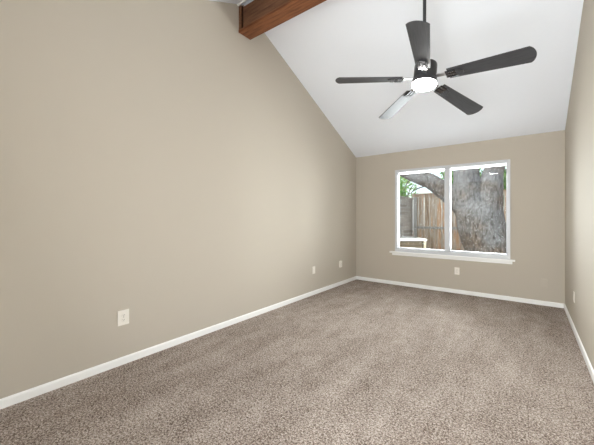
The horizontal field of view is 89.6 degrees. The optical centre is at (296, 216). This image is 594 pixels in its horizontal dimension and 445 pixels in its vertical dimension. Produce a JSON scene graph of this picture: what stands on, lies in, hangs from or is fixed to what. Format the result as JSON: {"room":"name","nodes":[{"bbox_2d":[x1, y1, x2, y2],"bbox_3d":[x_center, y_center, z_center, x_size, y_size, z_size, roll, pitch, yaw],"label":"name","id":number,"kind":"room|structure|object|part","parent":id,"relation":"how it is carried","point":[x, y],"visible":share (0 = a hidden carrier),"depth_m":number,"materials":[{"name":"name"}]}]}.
{"room":"empty bedroom","nodes":[
{"label":"empty bedroom","id":0,"kind":"room"},
{"bbox_2d":[0,0,355,398],"bbox_3d":[-0.691,-0.659,3.665,0.120,3.823,6.240,0,0,38],"label":"wall","id":1,"kind":"structure","parent":0,"point":[166,164],"depth_m":2.69,"materials":[{"name":"beige paint"}]},
{"bbox_2d":[118,309,128,325],"bbox_3d":[-1.475,0.857,2.542,0.010,0.128,0.090,0,0,38],"label":"wall outlet","id":2,"kind":"object","parent":1,"relation":"attached to","point":[123,315],"visible":1,"depth_m":2.54,"materials":[{"name":"white plastic"}]},
{"bbox_2d":[0,276,355,409],"bbox_3d":[-0.638,1.221,3.624,0.013,0.063,6.000,0,0,38],"label":"baseboard","id":3,"kind":"structure","parent":1,"relation":"attached to","point":[16,398],"depth_m":2.61,"materials":[{"name":"white paint"}]},
{"bbox_2d":[0,279,593,444],"bbox_3d":[0.597,1.313,2.672,3.373,0.120,6.240,0,0,38],"label":"floor","id":4,"kind":"structure","parent":0,"point":[355,362],"depth_m":2.23,"materials":[{"name":"carpet"}]},
{"bbox_2d":[210,0,583,157],"bbox_3d":[0.597,-1.949,2.672,3.373,1.523,6.240,0,0,38],"label":"ceiling","id":5,"kind":"structure","parent":0,"point":[330,40],"depth_m":3.76,"materials":[{"name":"white paint"}]},
{"bbox_2d":[239,0,325,39],"bbox_3d":[0.601,-2.358,2.677,3.131,0.330,0.192,0,0,38],"label":"ceiling beam","id":6,"kind":"structure","parent":5,"relation":"attached to","point":[257,17],"depth_m":3.33,"materials":[{"name":"brown wood"}]},
{"bbox_2d":[335,0,536,118],"bbox_3d":[1.019,-1.560,2.322,1.316,1.266,1.315,0,0,38],"label":"ceiling fan","id":7,"kind":"object","parent":5,"relation":"hanging from","point":[425,76],"visible":1,"depth_m":2.21,"materials":[{"name":"black metal"}]},
{"bbox_3d":[0.577,-1.112,2.429,0.526,0.006,0.140,3,6,8],"label":"fan blade","id":8,"kind":"part","parent":7,"relation":"part of","materials":[{"name":"black wood"}]},
{"bbox_3d":[0.931,-1.034,2.793,0.140,0.006,0.526,-4,-7,-11],"label":"fan blade","id":9,"kind":"part","parent":7,"relation":"part of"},
{"bbox_3d":[0.816,-1.123,1.975,0.140,0.006,0.526,18,4,26],"label":"fan blade","id":10,"kind":"part","parent":7,"relation":"part of","materials":[{"name":"black wood"}]},
{"bbox_3d":[0.894,-1.103,2.137,0.072,0.008,0.050,18,4,26],"label":"clamp plate","id":11,"kind":"part","parent":7,"relation":"part of","materials":[{"name":"silver metal"}]},
{"bbox_2d":[412,78,436,91],"bbox_3d":[1.004,-1.040,2.362,0.182,0.040,0.181,0,0,38],"label":"diffuser","id":12,"kind":"object","parent":7,"relation":"attached to","point":[418,84],"depth_m":2.33,"materials":[{"name":"white glass"}]},
{"bbox_3d":[1.232,-1.028,2.480,0.050,0.008,0.072,14,-20,-27],"label":"clamp plate","id":13,"kind":"part","parent":7,"relation":"part of","materials":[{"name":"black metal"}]},
{"bbox_3d":[1.389,-0.996,2.564,0.526,0.006,0.140,14,-20,-27],"label":"fan blade","id":14,"kind":"part","parent":7,"relation":"part of","materials":[{"name":"black wood"}]},
{"bbox_3d":[1.189,-1.061,2.184,0.050,0.008,0.072,8,-15,45],"label":"clamp plate","id":15,"kind":"part","parent":7,"relation":"part of","materials":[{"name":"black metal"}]},
{"bbox_3d":[1.318,-1.051,2.058,0.526,0.006,0.140,8,-15,45],"label":"fan blade","id":16,"kind":"part","parent":7,"relation":"part of","materials":[{"name":"black wood"}]},
{"bbox_2d":[356,130,564,303],"bbox_3d":[2.465,0.033,5.095,3.133,2.440,0.120,0,0,38],"label":"wall","id":17,"kind":"structure","parent":0,"point":[537,161],"depth_m":4.56,"materials":[{"name":"beige paint"}]},
{"bbox_2d":[389,159,514,263],"bbox_3d":[2.502,-0.076,5.020,1.882,1.567,0.155,0,0,38],"label":"window","id":18,"kind":"structure","parent":17,"relation":"in","point":[450,254],"depth_m":4.99,"materials":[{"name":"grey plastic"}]},
{"bbox_3d":[2.200,-0.112,5.303,0.798,1.390,0.055,0,0,38],"label":"sash","id":19,"kind":"part","parent":18,"relation":"part of","materials":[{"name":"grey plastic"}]},
{"bbox_3d":[2.205,-0.794,5.310,0.774,0.026,0.003,0,0,38],"label":"head rail","id":20,"kind":"part","parent":18,"relation":"part of","materials":[{"name":"white plastic"}]},
{"bbox_3d":[2.502,0.673,5.020,1.882,0.070,0.155,0,0,38],"label":"sill","id":21,"kind":"part","parent":18,"relation":"part of","materials":[{"name":"white paint"}]},
{"bbox_3d":[2.881,-0.112,4.778,0.789,1.390,0.055,0,0,38],"label":"sash","id":22,"kind":"part","parent":18,"relation":"part of","materials":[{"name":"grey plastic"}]},
{"bbox_3d":[2.887,-0.794,4.785,0.765,0.026,0.003,0,0,38],"label":"head rail","id":23,"kind":"part","parent":18,"relation":"part of","materials":[{"name":"white plastic"}]},
{"bbox_2d":[454,267,459,274],"bbox_3d":[2.619,0.889,4.894,0.074,0.118,0.010,0,0,38],"label":"wall outlet","id":24,"kind":"object","parent":17,"relation":"attached to","point":[456,269],"visible":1,"depth_m":4.89,"materials":[{"name":"white plastic"}]},
{"bbox_2d":[356,276,563,307],"bbox_3d":[2.425,1.221,5.043,3.107,0.063,0.013,0,0,38],"label":"baseboard","id":25,"kind":"structure","parent":17,"relation":"attached to","point":[509,298],"depth_m":4.78,"materials":[{"name":"white paint"}]},
{"bbox_2d":[565,0,593,368],"bbox_3d":[1.885,-0.659,1.679,0.120,3.823,6.240,0,0,38],"label":"wall","id":26,"kind":"structure","parent":0,"point":[579,129],"depth_m":2.85,"materials":[{"name":"beige paint"}]},
{"bbox_2d":[564,304,593,382],"bbox_3d":[1.832,1.221,1.719,0.013,0.063,6.000,0,0,38],"label":"baseboard","id":27,"kind":"structure","parent":26,"relation":"attached to","point":[587,361],"depth_m":2.81,"materials":[{"name":"white paint"}]},
{"label":"outside","id":28,"kind":"structure","parent":0,"visible":0},
{"bbox_3d":[9.955,1.423,15.736,30.000,0.100,25.880,0,0,38],"label":"ground","id":29,"kind":"structure","parent":28,"visible":0},
{"bbox_2d":[400,196,412,236],"bbox_3d":[2.292,0.418,7.394,0.250,1.910,3.090,0,0,38],"label":"brick wall","id":30,"kind":"structure","parent":29,"relation":"on","point":[406,204],"depth_m":8.08,"materials":[{"name":"grey brick"}]},
{"bbox_2d":[400,176,417,197],"bbox_3d":[3.561,-0.285,11.359,1.917,3.322,1.837,0,0,16],"label":"tree","id":31,"kind":"object","parent":29,"relation":"on","point":[402,191],"visible":0.09,"depth_m":10.87,"materials":[{"name":"green plant"}]},
{"bbox_2d":[400,236,426,248],"bbox_3d":[2.279,0.900,6.325,0.760,0.946,0.760,0,0,0],"label":"bench","id":32,"kind":"object","parent":29,"relation":"on","point":[405,241],"visible":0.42,"depth_m":6.04,"materials":[{"name":"white wood"}]},
{"bbox_3d":[2.279,0.465,6.325,0.670,0.045,0.670,0,0,0],"label":"lid","id":33,"kind":"part","parent":32,"relation":"part of","materials":[{"name":"white wood"}]},
{"bbox_2d":[400,166,505,253],"bbox_3d":[3.517,-1.136,7.235,5.630,5.325,2.226,0,0,38],"label":"tree","id":34,"kind":"object","parent":29,"relation":"on","point":[477,202],"visible":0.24,"depth_m":6.20,"materials":[{"name":"grey plant"}]},
{"bbox_2d":[412,190,505,250],"bbox_3d":[5.450,0.363,6.749,5.560,2.020,0.155,0,0,38],"label":"fence","id":35,"kind":"object","parent":29,"relation":"on","point":[431,227],"visible":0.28,"depth_m":8.12,"materials":[{"name":"brown wood"}]},
{"bbox_3d":[3.299,0.413,8.340,0.090,1.920,0.048,0,0,38],"label":"post","id":36,"kind":"part","parent":35,"relation":"part of","materials":[{"name":"grey wood"}]},
{"bbox_3d":[5.456,0.298,6.741,5.540,0.060,0.049,0,0,38],"label":"rail","id":37,"kind":"part","parent":35,"relation":"part of","materials":[{"name":"grey wood"}]},
{"bbox_2d":[439,167,484,183],"bbox_3d":[6.464,-0.890,11.376,2.172,4.531,2.166,0,0,38],"label":"tree","id":38,"kind":"object","parent":29,"relation":"on","point":[443,173],"visible":0.02,"depth_m":11.50,"materials":[{"name":"green plant"}]},
{"bbox_2d":[503,166,505,189],"bbox_3d":[6.670,-0.425,8.691,2.235,3.602,2.200,0,0,38],"label":"tree","id":39,"kind":"object","parent":29,"relation":"on","point":[504,179],"visible":0.02,"depth_m":8.64,"materials":[{"name":"green plant"}]}
]}

